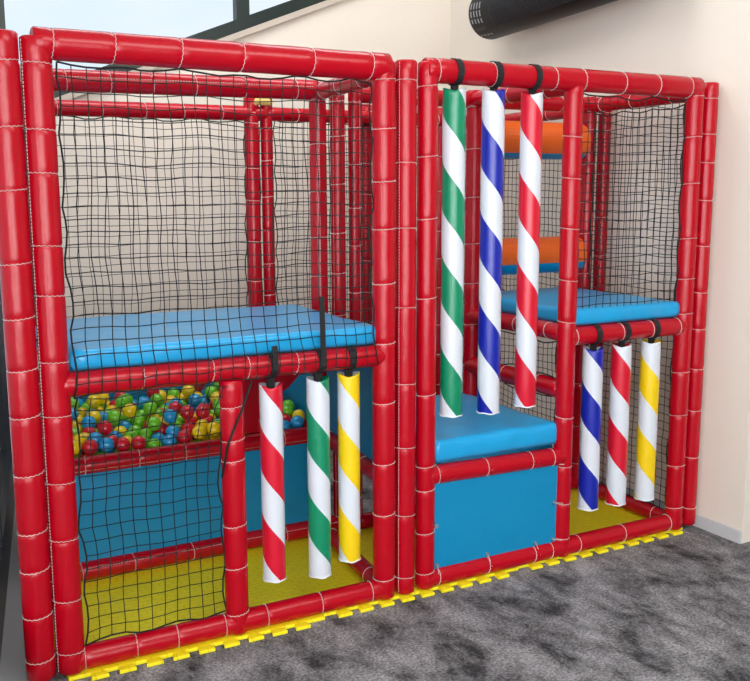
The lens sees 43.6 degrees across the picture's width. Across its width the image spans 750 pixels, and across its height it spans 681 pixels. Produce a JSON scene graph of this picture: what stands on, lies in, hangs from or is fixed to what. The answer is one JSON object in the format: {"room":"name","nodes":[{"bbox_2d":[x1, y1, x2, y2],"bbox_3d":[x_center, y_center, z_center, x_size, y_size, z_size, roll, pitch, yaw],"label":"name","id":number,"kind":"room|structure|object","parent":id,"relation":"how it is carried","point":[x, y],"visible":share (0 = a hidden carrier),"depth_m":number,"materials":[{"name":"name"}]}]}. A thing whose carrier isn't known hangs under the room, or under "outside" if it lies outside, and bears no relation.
{"room":"indoor playground","nodes":[
{"label":"indoor playground","id":0,"kind":"room"},
{"bbox_2d":[55,0,450,386],"bbox_3d":[-1.111,-1.221,5.959,3.568,4.000,0.300,-5,10,-28],"label":"wall","id":1,"kind":"structure","parent":0,"point":[417,30],"depth_m":5.86,"materials":[{"name":"beige paint"}]},
{"bbox_2d":[0,285,14,660],"bbox_3d":[-0.812,-0.483,1.386,0.080,4.000,8.200,-3,10,-19],"label":"window","id":2,"kind":"structure","parent":1,"relation":"in","point":[7,500],"depth_m":4.84,"materials":[{"name":"black"}]},
{"bbox_2d":[0,511,27,680],"bbox_3d":[-0.709,1.486,1.740,0.130,0.001,8.200,-3,10,-19],"label":"trim","id":3,"kind":"structure","parent":1,"relation":"attached to","point":[12,663],"depth_m":3.76,"materials":[{"name":"grey"}]},
{"bbox_2d":[0,0,342,99],"bbox_3d":[-1.131,-2.191,5.628,2.668,1.980,0.105,-5,10,-28],"label":"window","id":4,"kind":"structure","parent":1,"relation":"in","point":[222,20],"depth_m":5.59,"materials":[{"name":"black"}]},
{"bbox_2d":[48,450,749,680],"bbox_3d":[1.261,1.536,1.713,11.500,0.100,10.700,-5,10,-28],"label":"floor","id":5,"kind":"structure","parent":0,"point":[672,608],"depth_m":3.74,"materials":[{"name":"grey carpet"}]},
{"bbox_2d":[53,549,324,680],"bbox_3d":[-0.852,1.118,3.966,1.018,0.014,0.916,-5,10,-28],"label":"floor mat","id":6,"kind":"object","parent":5,"relation":"on","point":[261,592],"visible":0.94,"depth_m":3.96,"materials":[{"name":"yellow plastic"}]},
{"bbox_2d":[0,26,718,680],"bbox_3d":[-0.190,-0.143,4.664,3.328,2.257,1.813,-5,10,-28],"label":"frame","id":7,"kind":"object","parent":5,"relation":"on","point":[78,519],"visible":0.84,"depth_m":4.02,"materials":[{"name":"red plastic"}]},
{"bbox_2d":[74,424,292,457],"bbox_3d":[-1.035,0.493,4.709,1.224,0.128,0.682,-5,10,-28],"label":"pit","id":8,"kind":"object","parent":7,"relation":"on","point":[206,437],"visible":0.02,"depth_m":4.45,"materials":[{"name":"plastic"}]},
{"bbox_2d":[73,440,81,455],"bbox_3d":[-1.340,0.477,4.171,0.070,0.070,0.070,-5,10,-28],"label":"ball","id":9,"kind":"object","parent":8,"relation":"on","point":[76,443],"visible":0.41,"depth_m":4.15,"materials":[{"name":"yellow plastic"}]},
{"bbox_2d":[73,434,86,446],"bbox_3d":[-1.339,0.456,4.244,0.070,0.070,0.070,-5,10,-28],"label":"ball","id":10,"kind":"object","parent":8,"relation":"on","point":[75,437],"visible":0.38,"depth_m":4.22,"materials":[{"name":"yellow plastic"}]},
{"bbox_2d":[77,407,87,416],"bbox_3d":[-1.463,0.368,4.689,0.070,0.070,0.070,-5,10,-28],"label":"ball","id":11,"kind":"object","parent":8,"relation":"on","point":[82,413],"visible":0.44,"depth_m":4.66,"materials":[{"name":"yellow plastic"}]},
{"bbox_2d":[82,427,95,433],"bbox_3d":[-1.339,0.439,4.392,0.070,0.070,0.070,-5,10,-28],"label":"ball","id":12,"kind":"object","parent":8,"relation":"on","point":[86,429],"visible":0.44,"depth_m":4.37,"materials":[{"name":"red plastic"}]},
{"bbox_2d":[82,439,97,454],"bbox_3d":[-1.276,0.479,4.206,0.070,0.070,0.070,-5,10,-28],"label":"ball","id":13,"kind":"object","parent":8,"relation":"on","point":[94,445],"visible":0.87,"depth_m":4.18,"materials":[{"name":"red plastic"}]},
{"bbox_2d":[87,432,101,445],"bbox_3d":[-1.276,0.452,4.278,0.070,0.070,0.070,-5,10,-28],"label":"ball","id":14,"kind":"object","parent":8,"relation":"on","point":[94,434],"visible":0.44,"depth_m":4.25,"materials":[{"name":"blue plastic"}]},
{"bbox_2d":[91,406,103,411],"bbox_3d":[-1.399,0.363,4.724,0.070,0.070,0.070,-5,10,-28],"label":"ball","id":15,"kind":"object","parent":8,"relation":"on","point":[98,407],"visible":0.26,"depth_m":4.70,"materials":[{"name":"yellow plastic"}]},
{"bbox_2d":[86,395,100,407],"bbox_3d":[-1.403,0.303,4.677,0.070,0.070,0.070,-5,10,-28],"label":"ball","id":16,"kind":"object","parent":15,"relation":"on","point":[95,403],"visible":0.83,"depth_m":4.65,"materials":[{"name":"yellow plastic"}]},
{"bbox_2d":[99,411,107,421],"bbox_3d":[-1.338,0.384,4.610,0.070,0.070,0.070,-5,10,-28],"label":"ball","id":17,"kind":"object","parent":8,"relation":"on","point":[102,412],"visible":0.35,"depth_m":4.59,"materials":[{"name":"blue plastic"}]},
{"bbox_2d":[99,437,113,452],"bbox_3d":[-1.213,0.472,4.240,0.070,0.070,0.070,-5,10,-28],"label":"ball","id":18,"kind":"object","parent":8,"relation":"on","point":[108,442],"visible":0.9,"depth_m":4.22,"materials":[{"name":"blue plastic"}]},
{"bbox_2d":[107,435,116,449],"bbox_3d":[-1.212,0.468,4.315,0.070,0.070,0.070,-5,10,-28],"label":"ball","id":19,"kind":"object","parent":8,"relation":"on","point":[113,437],"visible":0.27,"depth_m":4.29,"materials":[{"name":"red plastic"}]},
{"bbox_2d":[109,431,122,437],"bbox_3d":[-1.212,0.458,4.389,0.070,0.070,0.070,-5,10,-28],"label":"ball","id":20,"kind":"object","parent":8,"relation":"on","point":[113,432],"visible":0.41,"depth_m":4.37,"materials":[{"name":"blue plastic"}]},
{"bbox_2d":[113,426,126,435],"bbox_3d":[-1.212,0.440,4.462,0.070,0.070,0.070,-5,10,-28],"label":"ball","id":21,"kind":"object","parent":8,"relation":"on","point":[121,428],"visible":0.39,"depth_m":4.44,"materials":[{"name":"yellow plastic"}]},
{"bbox_2d":[115,437,129,451],"bbox_3d":[-1.150,0.475,4.275,0.070,0.070,0.070,-5,10,-28],"label":"ball","id":22,"kind":"object","parent":8,"relation":"on","point":[122,441],"visible":0.73,"depth_m":4.25,"materials":[{"name":"red plastic"}]},
{"bbox_2d":[119,420,131,430],"bbox_3d":[-1.210,0.421,4.535,0.070,0.070,0.070,-5,10,-28],"label":"ball","id":23,"kind":"object","parent":8,"relation":"on","point":[126,424],"visible":0.41,"depth_m":4.51,"materials":[{"name":"blue plastic"}]},
{"bbox_2d":[122,403,136,417],"bbox_3d":[-1.191,0.341,4.556,0.070,0.070,0.070,-5,10,-28],"label":"ball","id":24,"kind":"object","parent":23,"relation":"on","point":[129,411],"visible":0.88,"depth_m":4.53,"materials":[{"name":"yellow plastic"}]},
{"bbox_2d":[124,430,138,437],"bbox_3d":[-1.148,0.455,4.424,0.070,0.070,0.070,-5,10,-28],"label":"ball","id":25,"kind":"object","parent":8,"relation":"on","point":[135,433],"visible":0.38,"depth_m":4.40,"materials":[{"name":"green plastic"}]},
{"bbox_2d":[128,425,141,433],"bbox_3d":[-1.149,0.438,4.497,0.070,0.070,0.070,-5,10,-28],"label":"ball","id":26,"kind":"object","parent":8,"relation":"on","point":[134,426],"visible":0.41,"depth_m":4.47,"materials":[{"name":"green plastic"}]},
{"bbox_2d":[132,414,145,427],"bbox_3d":[-1.148,0.392,4.565,0.070,0.070,0.070,-5,10,-28],"label":"ball","id":27,"kind":"object","parent":8,"relation":"on","point":[140,420],"visible":0.56,"depth_m":4.54,"materials":[{"name":"green plastic"}]},
{"bbox_2d":[132,436,146,449],"bbox_3d":[-1.085,0.472,4.310,0.070,0.070,0.070,-5,10,-28],"label":"ball","id":28,"kind":"object","parent":8,"relation":"on","point":[137,439],"visible":0.73,"depth_m":4.29,"materials":[{"name":"red plastic"}]},
{"bbox_2d":[136,409,148,419],"bbox_3d":[-1.147,0.374,4.638,0.070,0.070,0.070,-5,10,-28],"label":"ball","id":29,"kind":"object","parent":8,"relation":"on","point":[141,411],"visible":0.27,"depth_m":4.61,"materials":[{"name":"green plastic"}]},
{"bbox_2d":[139,428,153,438],"bbox_3d":[-1.085,0.451,4.458,0.070,0.070,0.070,-5,10,-28],"label":"ball","id":30,"kind":"object","parent":8,"relation":"on","point":[150,433],"visible":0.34,"depth_m":4.43,"materials":[{"name":"green plastic"}]},
{"bbox_2d":[147,438,161,447],"bbox_3d":[-1.022,0.488,4.348,0.070,0.070,0.070,-5,10,-28],"label":"ball","id":31,"kind":"object","parent":8,"relation":"on","point":[152,443],"visible":0.48,"depth_m":4.32,"materials":[{"name":"green plastic"}]},
{"bbox_2d":[151,432,164,442],"bbox_3d":[-1.022,0.466,4.420,0.070,0.070,0.070,-5,10,-28],"label":"ball","id":32,"kind":"object","parent":8,"relation":"on","point":[156,435],"visible":0.43,"depth_m":4.40,"materials":[{"name":"blue plastic"}]},
{"bbox_2d":[146,416,160,430],"bbox_3d":[-1.042,0.392,4.418,0.070,0.070,0.070,-5,10,-28],"label":"ball","id":33,"kind":"object","parent":32,"relation":"on","point":[153,421],"visible":0.87,"depth_m":4.39,"materials":[{"name":"green plastic"}]},
{"bbox_2d":[154,422,167,435],"bbox_3d":[-1.022,0.426,4.489,0.070,0.070,0.070,-5,10,-28],"label":"ball","id":34,"kind":"object","parent":8,"relation":"on","point":[163,429],"visible":0.29,"depth_m":4.46,"materials":[{"name":"red plastic"}]},
{"bbox_2d":[162,434,176,445],"bbox_3d":[-0.959,0.474,4.380,0.070,0.070,0.070,-5,10,-28],"label":"ball","id":35,"kind":"object","parent":8,"relation":"on","point":[165,442],"visible":0.62,"depth_m":4.35,"materials":[{"name":"blue plastic"}]},
{"bbox_2d":[164,395,175,402],"bbox_3d":[-1.082,0.323,4.968,0.070,0.070,0.070,-5,10,-28],"label":"ball","id":36,"kind":"object","parent":8,"relation":"on","point":[168,396],"visible":0.35,"depth_m":4.95,"materials":[{"name":"yellow plastic"}]},
{"bbox_2d":[165,425,179,436],"bbox_3d":[-0.959,0.435,4.449,0.070,0.070,0.070,-5,10,-28],"label":"ball","id":37,"kind":"object","parent":8,"relation":"on","point":[170,429],"visible":0.58,"depth_m":4.42,"materials":[{"name":"blue plastic"}]},
{"bbox_2d":[167,388,179,397],"bbox_3d":[-1.082,0.289,5.038,0.070,0.070,0.070,-5,10,-28],"label":"ball","id":38,"kind":"object","parent":8,"relation":"on","point":[175,393],"visible":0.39,"depth_m":5.01,"materials":[{"name":"green plastic"}]},
{"bbox_2d":[169,419,182,428],"bbox_3d":[-0.958,0.413,4.522,0.070,0.070,0.070,-5,10,-28],"label":"ball","id":39,"kind":"object","parent":8,"relation":"on","point":[178,421],"visible":0.29,"depth_m":4.50,"materials":[{"name":"green plastic"}]},
{"bbox_2d":[163,409,177,423],"bbox_3d":[-0.978,0.362,4.480,0.070,0.070,0.070,-5,10,-28],"label":"ball","id":40,"kind":"object","parent":39,"relation":"on","point":[169,417],"visible":0.88,"depth_m":4.45,"materials":[{"name":"blue plastic"}]},
{"bbox_2d":[177,393,188,402],"bbox_3d":[-1.020,0.311,5.000,0.070,0.070,0.070,-5,10,-28],"label":"ball","id":41,"kind":"object","parent":8,"relation":"on","point":[182,396],"visible":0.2,"depth_m":4.97,"materials":[{"name":"yellow plastic"}]},
{"bbox_2d":[177,430,191,443],"bbox_3d":[-0.896,0.454,4.412,0.070,0.070,0.070,-5,10,-28],"label":"ball","id":42,"kind":"object","parent":8,"relation":"on","point":[182,433],"visible":0.72,"depth_m":4.39,"materials":[{"name":"red plastic"}]},
{"bbox_2d":[180,422,193,434],"bbox_3d":[-0.895,0.425,4.483,0.070,0.070,0.070,-5,10,-28],"label":"ball","id":43,"kind":"object","parent":8,"relation":"on","point":[190,427],"visible":0.45,"depth_m":4.46,"materials":[{"name":"red plastic"}]},
{"bbox_2d":[184,416,197,426],"bbox_3d":[-0.894,0.401,4.555,0.070,0.070,0.070,-5,10,-28],"label":"ball","id":44,"kind":"object","parent":8,"relation":"on","point":[193,419],"visible":0.46,"depth_m":4.53,"materials":[{"name":"red plastic"}]},
{"bbox_2d":[180,405,193,418],"bbox_3d":[-0.909,0.347,4.538,0.070,0.070,0.070,-5,10,-28],"label":"ball","id":45,"kind":"object","parent":44,"relation":"on","point":[184,414],"visible":0.87,"depth_m":4.51,"materials":[{"name":"red plastic"}]},
{"bbox_2d":[192,425,206,439],"bbox_3d":[-0.833,0.435,4.443,0.070,0.070,0.070,-5,10,-28],"label":"ball","id":46,"kind":"object","parent":8,"relation":"on","point":[202,430],"visible":0.89,"depth_m":4.42,"materials":[{"name":"yellow plastic"}]},
{"bbox_2d":[195,419,208,430],"bbox_3d":[-0.832,0.414,4.516,0.070,0.070,0.070,-5,10,-28],"label":"ball","id":47,"kind":"object","parent":8,"relation":"on","point":[202,420],"visible":0.41,"depth_m":4.49,"materials":[{"name":"yellow plastic"}]},
{"bbox_2d":[199,417,211,422],"bbox_3d":[-0.831,0.404,4.590,0.070,0.070,0.070,-5,10,-28],"label":"ball","id":48,"kind":"object","parent":8,"relation":"on","point":[207,419],"visible":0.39,"depth_m":4.57,"materials":[{"name":"red plastic"}]},
{"bbox_2d":[195,405,209,417],"bbox_3d":[-0.844,0.350,4.591,0.070,0.070,0.070,-5,10,-28],"label":"ball","id":49,"kind":"object","parent":48,"relation":"on","point":[205,413],"visible":0.86,"depth_m":4.57,"materials":[{"name":"red plastic"}]},
{"bbox_2d":[202,397,209,404],"bbox_3d":[-0.894,0.332,4.922,0.070,0.070,0.070,-5,10,-28],"label":"ball","id":50,"kind":"object","parent":8,"relation":"on","point":[203,399],"visible":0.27,"depth_m":4.90,"materials":[{"name":"blue plastic"}]},
{"bbox_2d":[205,386,217,398],"bbox_3d":[-0.855,0.271,4.905,0.070,0.070,0.070,-5,10,-28],"label":"ball","id":51,"kind":"object","parent":50,"relation":"on","point":[212,388],"visible":0.56,"depth_m":4.88,"materials":[{"name":"green plastic"}]},
{"bbox_2d":[206,422,219,435],"bbox_3d":[-0.769,0.422,4.476,0.070,0.070,0.070,-5,10,-28],"label":"ball","id":52,"kind":"object","parent":8,"relation":"on","point":[215,428],"visible":0.81,"depth_m":4.45,"materials":[{"name":"yellow plastic"}]},
{"bbox_2d":[283,420,290,429],"bbox_3d":[-0.451,0.428,4.653,0.070,0.070,0.070,-5,10,-28],"label":"ball","id":53,"kind":"object","parent":8,"relation":"on","point":[286,424],"visible":0.4,"depth_m":4.63,"materials":[{"name":"blue plastic"}]},
{"bbox_2d":[283,414,290,421],"bbox_3d":[-0.452,0.405,4.724,0.070,0.070,0.070,-5,10,-28],"label":"ball","id":54,"kind":"object","parent":8,"relation":"on","point":[287,417],"visible":0.37,"depth_m":4.70,"materials":[{"name":"red plastic"}]},
{"bbox_2d":[283,405,293,416],"bbox_3d":[-0.451,0.363,4.793,0.070,0.070,0.070,-5,10,-28],"label":"ball","id":55,"kind":"object","parent":8,"relation":"on","point":[287,409],"visible":0.56,"depth_m":4.77,"materials":[{"name":"green plastic"}]},
{"bbox_2d":[283,400,294,409],"bbox_3d":[-0.451,0.341,4.865,0.070,0.070,0.070,-5,10,-28],"label":"ball","id":56,"kind":"object","parent":8,"relation":"on","point":[286,402],"visible":0.5,"depth_m":4.84,"materials":[{"name":"green plastic"}]},
{"bbox_2d":[290,415,303,427],"bbox_3d":[-0.389,0.409,4.684,0.070,0.070,0.070,-5,10,-28],"label":"ball","id":57,"kind":"object","parent":8,"relation":"on","point":[297,421],"visible":0.8,"depth_m":4.66,"materials":[{"name":"blue plastic"}]},
{"bbox_2d":[292,409,304,419],"bbox_3d":[-0.388,0.384,4.756,0.070,0.070,0.070,-5,10,-28],"label":"ball","id":58,"kind":"object","parent":8,"relation":"on","point":[298,412],"visible":0.58,"depth_m":4.74,"materials":[{"name":"yellow plastic"}]},
{"bbox_3d":[-1.085,0.392,4.600,0.070,0.070,0.070,-5,10,-28],"label":"ball","id":59,"kind":"object","parent":8,"relation":"on","visible":0},
{"bbox_2d":[143,401,157,414],"bbox_3d":[-1.098,0.330,4.586,0.070,0.070,0.070,-5,10,-28],"label":"ball","id":60,"kind":"object","parent":59,"relation":"on","point":[147,406],"visible":0.7,"depth_m":4.56,"materials":[{"name":"green plastic"}]},
{"bbox_3d":[-1.401,0.343,4.796,0.070,0.070,0.070,-5,10,-28],"label":"ball","id":61,"kind":"object","parent":8,"relation":"on","visible":0},
{"bbox_2d":[98,393,108,403],"bbox_3d":[-1.388,0.290,4.772,0.070,0.070,0.070,-5,10,-28],"label":"ball","id":62,"kind":"object","parent":61,"relation":"on","point":[107,394],"visible":0.41,"depth_m":4.75,"materials":[{"name":"yellow plastic"}]},
{"bbox_3d":[-0.956,0.308,5.035,0.070,0.070,0.070,-5,10,-28],"label":"ball","id":63,"kind":"object","parent":8,"relation":"on","visible":0},
{"bbox_2d":[194,384,204,390],"bbox_3d":[-0.949,0.239,5.050,0.070,0.070,0.070,-5,10,-28],"label":"ball","id":64,"kind":"object","parent":63,"relation":"on","point":[198,388],"visible":0.36,"depth_m":5.03,"materials":[{"name":"red plastic"}]},
{"bbox_3d":[-0.956,0.320,4.961,0.070,0.070,0.070,-5,10,-28],"label":"ball","id":65,"kind":"object","parent":8,"relation":"on","visible":0},
{"bbox_2d":[182,385,194,396],"bbox_3d":[-0.981,0.265,4.933,0.070,0.070,0.070,-5,10,-28],"label":"ball","id":66,"kind":"object","parent":65,"relation":"on","point":[187,392],"visible":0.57,"depth_m":4.91,"materials":[{"name":"yellow plastic"}]},
{"bbox_3d":[-1.146,0.338,4.935,0.070,0.070,0.070,-5,10,-28],"label":"ball","id":67,"kind":"object","parent":8,"relation":"on","visible":0},
{"bbox_2d":[146,388,159,397],"bbox_3d":[-1.169,0.273,4.939,0.070,0.070,0.070,-5,10,-28],"label":"ball","id":68,"kind":"object","parent":67,"relation":"on","point":[149,393],"visible":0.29,"depth_m":4.91,"materials":[{"name":"red plastic"}]},
{"bbox_3d":[-1.147,0.367,4.713,0.070,0.070,0.070,-5,10,-28],"label":"ball","id":69,"kind":"object","parent":8,"relation":"on","visible":0},
{"bbox_2d":[136,396,149,408],"bbox_3d":[-1.163,0.314,4.710,0.070,0.070,0.070,-5,10,-28],"label":"ball","id":70,"kind":"object","parent":69,"relation":"on","point":[142,399],"visible":0.57,"depth_m":4.68,"materials":[{"name":"blue plastic"}]},
{"bbox_3d":[-1.527,0.385,4.657,0.070,0.070,0.070,-5,10,-28],"label":"ball","id":71,"kind":"object","parent":8,"relation":"on","visible":0},
{"bbox_2d":[71,397,78,408],"bbox_3d":[-1.503,0.315,4.654,0.070,0.070,0.070,-5,10,-28],"label":"ball","id":72,"kind":"object","parent":71,"relation":"on","point":[73,401],"visible":0.27,"depth_m":4.63,"materials":[{"name":"green plastic"}]},
{"bbox_3d":[-1.273,0.355,4.792,0.070,0.070,0.070,-5,10,-28],"label":"ball","id":73,"kind":"object","parent":8,"relation":"on","visible":0},
{"bbox_2d":[122,393,132,403],"bbox_3d":[-1.263,0.303,4.762,0.070,0.070,0.070,-5,10,-28],"label":"ball","id":74,"kind":"object","parent":73,"relation":"on","point":[130,397],"visible":0.41,"depth_m":4.75,"materials":[{"name":"green plastic"}]},
{"bbox_3d":[-1.146,0.358,4.863,0.070,0.070,0.070,-5,10,-28],"label":"ball","id":75,"kind":"object","parent":8,"relation":"on","visible":0},
{"bbox_2d":[150,394,163,406],"bbox_3d":[-1.123,0.309,4.833,0.070,0.070,0.070,-5,10,-28],"label":"ball","id":76,"kind":"object","parent":75,"relation":"on","point":[156,396],"visible":0.67,"depth_m":4.81,"materials":[{"name":"green plastic"}]},
{"bbox_3d":[-1.464,0.418,4.546,0.070,0.070,0.070,-5,10,-28],"label":"ball","id":77,"kind":"object","parent":8,"relation":"on","visible":0},
{"bbox_2d":[71,407,78,420],"bbox_3d":[-1.472,0.359,4.546,0.070,0.070,0.070,-5,10,-28],"label":"ball","id":78,"kind":"object","parent":77,"relation":"on","point":[72,413],"visible":0.35,"depth_m":4.53,"materials":[{"name":"blue plastic"}]},
{"bbox_3d":[-1.274,0.438,4.503,0.070,0.070,0.070,-5,10,-28],"label":"ball","id":79,"kind":"object","parent":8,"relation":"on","visible":0},
{"bbox_2d":[107,410,121,424],"bbox_3d":[-1.248,0.369,4.499,0.070,0.070,0.070,-5,10,-28],"label":"ball","id":80,"kind":"object","parent":79,"relation":"on","point":[113,415],"visible":0.88,"depth_m":4.47,"materials":[{"name":"green plastic"}]},
{"bbox_3d":[-1.338,0.431,4.542,0.070,0.070,0.070,-5,10,-28],"label":"ball","id":81,"kind":"object","parent":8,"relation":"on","visible":0},
{"bbox_2d":[86,411,100,422],"bbox_3d":[-1.351,0.370,4.505,0.070,0.070,0.070,-5,10,-28],"label":"ball","id":82,"kind":"object","parent":81,"relation":"on","point":[95,414],"visible":0.47,"depth_m":4.49,"materials":[{"name":"yellow plastic"}]},
{"bbox_3d":[-0.768,0.402,4.700,0.070,0.070,0.070,-5,10,-28],"label":"ball","id":83,"kind":"object","parent":8,"relation":"on","visible":0},
{"bbox_2d":[214,404,219,416],"bbox_3d":[-0.771,0.351,4.684,0.070,0.070,0.070,-5,10,-28],"label":"ball","id":84,"kind":"object","parent":83,"relation":"on","point":[216,413],"visible":0.33,"depth_m":4.66,"materials":[{"name":"green plastic"}]},
{"bbox_3d":[-1.276,0.455,4.354,0.070,0.070,0.070,-5,10,-28],"label":"ball","id":85,"kind":"object","parent":8,"relation":"on","visible":0},
{"bbox_2d":[97,420,112,434],"bbox_3d":[-1.250,0.404,4.342,0.070,0.070,0.070,-5,10,-28],"label":"ball","id":86,"kind":"object","parent":85,"relation":"on","point":[108,427],"visible":0.84,"depth_m":4.32,"materials":[{"name":"red plastic"}]},
{"bbox_3d":[-1.021,0.395,4.635,0.070,0.070,0.070,-5,10,-28],"label":"ball","id":87,"kind":"object","parent":8,"relation":"on","visible":0},
{"bbox_2d":[168,401,181,413],"bbox_3d":[-0.983,0.335,4.622,0.070,0.070,0.070,-5,10,-28],"label":"ball","id":88,"kind":"object","parent":87,"relation":"on","point":[173,405],"visible":0.58,"depth_m":4.60,"materials":[{"name":"red plastic"}]},
{"bbox_3d":[-1.337,0.452,4.470,0.070,0.070,0.070,-5,10,-28],"label":"ball","id":89,"kind":"object","parent":8,"relation":"on","visible":0},
{"bbox_2d":[81,416,95,428],"bbox_3d":[-1.351,0.390,4.424,0.070,0.070,0.070,-5,10,-28],"label":"ball","id":90,"kind":"object","parent":89,"relation":"on","point":[85,419],"visible":0.66,"depth_m":4.40,"materials":[{"name":"blue plastic"}]},
{"bbox_2d":[35,304,375,370],"bbox_3d":[-0.725,-0.039,3.906,1.215,0.078,0.879,-5,10,-28],"label":"pad","id":91,"kind":"object","parent":7,"relation":"on","point":[198,327],"visible":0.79,"depth_m":3.66,"materials":[{"name":"blue plastic"}]},
{"bbox_2d":[259,346,286,582],"bbox_3d":[-0.403,0.485,3.683,0.096,0.952,0.096,3,10,16],"label":"tube","id":92,"kind":"object","parent":7,"relation":"hanging from","point":[270,392],"visible":0.97,"depth_m":3.66,"materials":[{"name":"white plastic"}]},
{"bbox_2d":[306,296,331,578],"bbox_3d":[-0.227,0.394,3.765,0.097,1.154,0.097,3,10,16],"label":"tube","id":93,"kind":"object","parent":7,"relation":"hanging from","point":[317,387],"visible":0.95,"depth_m":3.75,"materials":[{"name":"white plastic"}]},
{"bbox_2d":[337,346,360,562],"bbox_3d":[-0.106,0.467,3.844,0.096,0.904,0.100,-5,10,-28],"label":"tube","id":94,"kind":"object","parent":7,"relation":"hanging from","point":[348,381],"visible":0.95,"depth_m":3.81,"materials":[{"name":"white plastic"}]},
{"bbox_2d":[439,58,465,417],"bbox_3d":[0.327,-0.413,3.941,0.102,1.494,0.109,-5,10,-28],"label":"tube","id":95,"kind":"object","parent":7,"relation":"hanging from","point":[454,99],"visible":0.95,"depth_m":3.91,"materials":[{"name":"white plastic"}]},
{"bbox_2d":[415,392,556,462],"bbox_3d":[0.370,0.401,4.552,0.680,0.104,0.809,-5,10,-28],"label":"pad","id":96,"kind":"object","parent":7,"relation":"on","point":[471,434],"visible":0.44,"depth_m":4.27,"materials":[{"name":"blue leather"}]},
{"bbox_2d":[476,61,504,414],"bbox_3d":[0.499,-0.424,4.034,0.104,1.505,0.109,-5,10,-28],"label":"tube","id":97,"kind":"object","parent":7,"relation":"hanging from","point":[493,100],"visible":0.95,"depth_m":4.00,"materials":[{"name":"white plastic"}]},
{"bbox_2d":[513,64,542,407],"bbox_3d":[0.676,-0.443,4.129,0.102,1.498,0.109,-5,10,-28],"label":"tube","id":98,"kind":"object","parent":7,"relation":"hanging from","point":[531,117],"visible":0.96,"depth_m":4.09,"materials":[{"name":"white plastic"}]},
{"bbox_2d":[501,287,679,325],"bbox_3d":[1.004,-0.190,4.827,0.675,0.079,0.854,-5,10,-28],"label":"pad","id":99,"kind":"object","parent":7,"relation":"on","point":[547,297],"visible":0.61,"depth_m":4.54,"materials":[{"name":"blue plastic"}]},
{"bbox_2d":[577,324,603,511],"bbox_3d":[1.024,0.365,4.450,0.103,0.898,0.103,-5,10,-28],"label":"tube","id":100,"kind":"object","parent":7,"relation":"hanging from","point":[593,356],"visible":0.96,"depth_m":4.42,"materials":[{"name":"white plastic"}]},
{"bbox_2d":[605,321,631,506],"bbox_3d":[1.179,0.354,4.534,0.102,0.902,0.102,-5,10,-28],"label":"tube","id":101,"kind":"object","parent":7,"relation":"hanging from","point":[621,352],"visible":0.97,"depth_m":4.50,"materials":[{"name":"white plastic"}]},
{"bbox_2d":[633,318,660,501],"bbox_3d":[1.346,0.342,4.624,0.103,0.908,0.103,-5,10,-28],"label":"tube","id":102,"kind":"object","parent":7,"relation":"hanging from","point":[650,352],"visible":0.98,"depth_m":4.59,"materials":[{"name":"white plastic"}]},
{"bbox_2d":[251,527,517,617],"bbox_3d":[0.031,1.038,4.452,0.996,0.014,0.896,-5,10,-28],"label":"floor mat","id":103,"kind":"object","parent":5,"relation":"on","point":[297,551],"visible":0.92,"depth_m":4.23,"materials":[{"name":"yellow plastic"}]},
{"bbox_2d":[518,489,682,569],"bbox_3d":[0.935,0.957,4.942,1.058,0.014,0.886,-5,10,-28],"label":"floor mat","id":104,"kind":"object","parent":5,"relation":"on","point":[581,521],"visible":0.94,"depth_m":4.90,"materials":[{"name":"yellow plastic"}]},
{"bbox_2d":[450,0,749,543],"bbox_3d":[1.253,-1.187,5.716,0.350,4.000,2.990,-5,10,-28],"label":"wall","id":105,"kind":"structure","parent":0,"point":[708,40],"depth_m":4.88,"materials":[{"name":"beige paint"}]},
{"bbox_2d":[468,0,617,39],"bbox_3d":[1.055,-1.944,5.201,0.372,0.357,1.425,-5,10,-28],"label":"air duct","id":106,"kind":"object","parent":105,"relation":"attached to","point":[490,19],"visible":1,"depth_m":5.39,"materials":[{"name":"black metal"}]},
{"bbox_2d":[488,0,572,25],"bbox_3d":[0.968,-1.865,5.050,0.058,0.112,1.160,-5,8,-28],"label":"grille","id":107,"kind":"object","parent":106,"relation":"attached to","point":[500,12],"depth_m":5.33,"materials":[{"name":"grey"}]},
{"bbox_2d":[599,476,741,543],"bbox_3d":[1.169,0.790,5.814,0.014,0.066,2.692,-5,10,-28],"label":"baseboard","id":108,"kind":"structure","parent":105,"relation":"attached to","point":[727,532],"depth_m":4.79,"materials":[{"name":"grey"}]},
{"bbox_3d":[-1.274,0.350,4.715,0.070,0.070,0.070,-5,10,-28],"label":"ball","id":109,"kind":"object","parent":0,"visible":0},
{"bbox_2d":[115,395,129,408],"bbox_3d":[-1.258,0.308,4.674,0.070,0.070,0.070,-5,10,-28],"label":"ball","id":110,"kind":"object","parent":109,"relation":"on","point":[125,401],"visible":0.7,"depth_m":4.65,"materials":[{"name":"green plastic"}]},
{"bbox_3d":[-0.830,0.338,4.883,0.070,0.070,0.070,-5,10,-28],"label":"ball","id":111,"kind":"object","parent":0,"visible":0},
{"bbox_2d":[210,391,218,402],"bbox_3d":[-0.815,0.298,4.835,0.070,0.070,0.070,-5,10,-28],"label":"ball","id":112,"kind":"object","parent":111,"relation":"on","point":[214,394],"visible":0.41,"depth_m":4.81,"materials":[{"name":"yellow plastic"}]},
{"bbox_3d":[-0.893,0.365,4.852,0.070,0.070,0.070,-5,10,-28],"label":"ball","id":113,"kind":"object","parent":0,"visible":0},
{"bbox_2d":[188,394,201,406],"bbox_3d":[-0.924,0.309,4.824,0.070,0.070,0.070,-5,10,-28],"label":"ball","id":114,"kind":"object","parent":113,"relation":"on","point":[195,402],"visible":0.84,"depth_m":4.80,"materials":[{"name":"blue plastic"}]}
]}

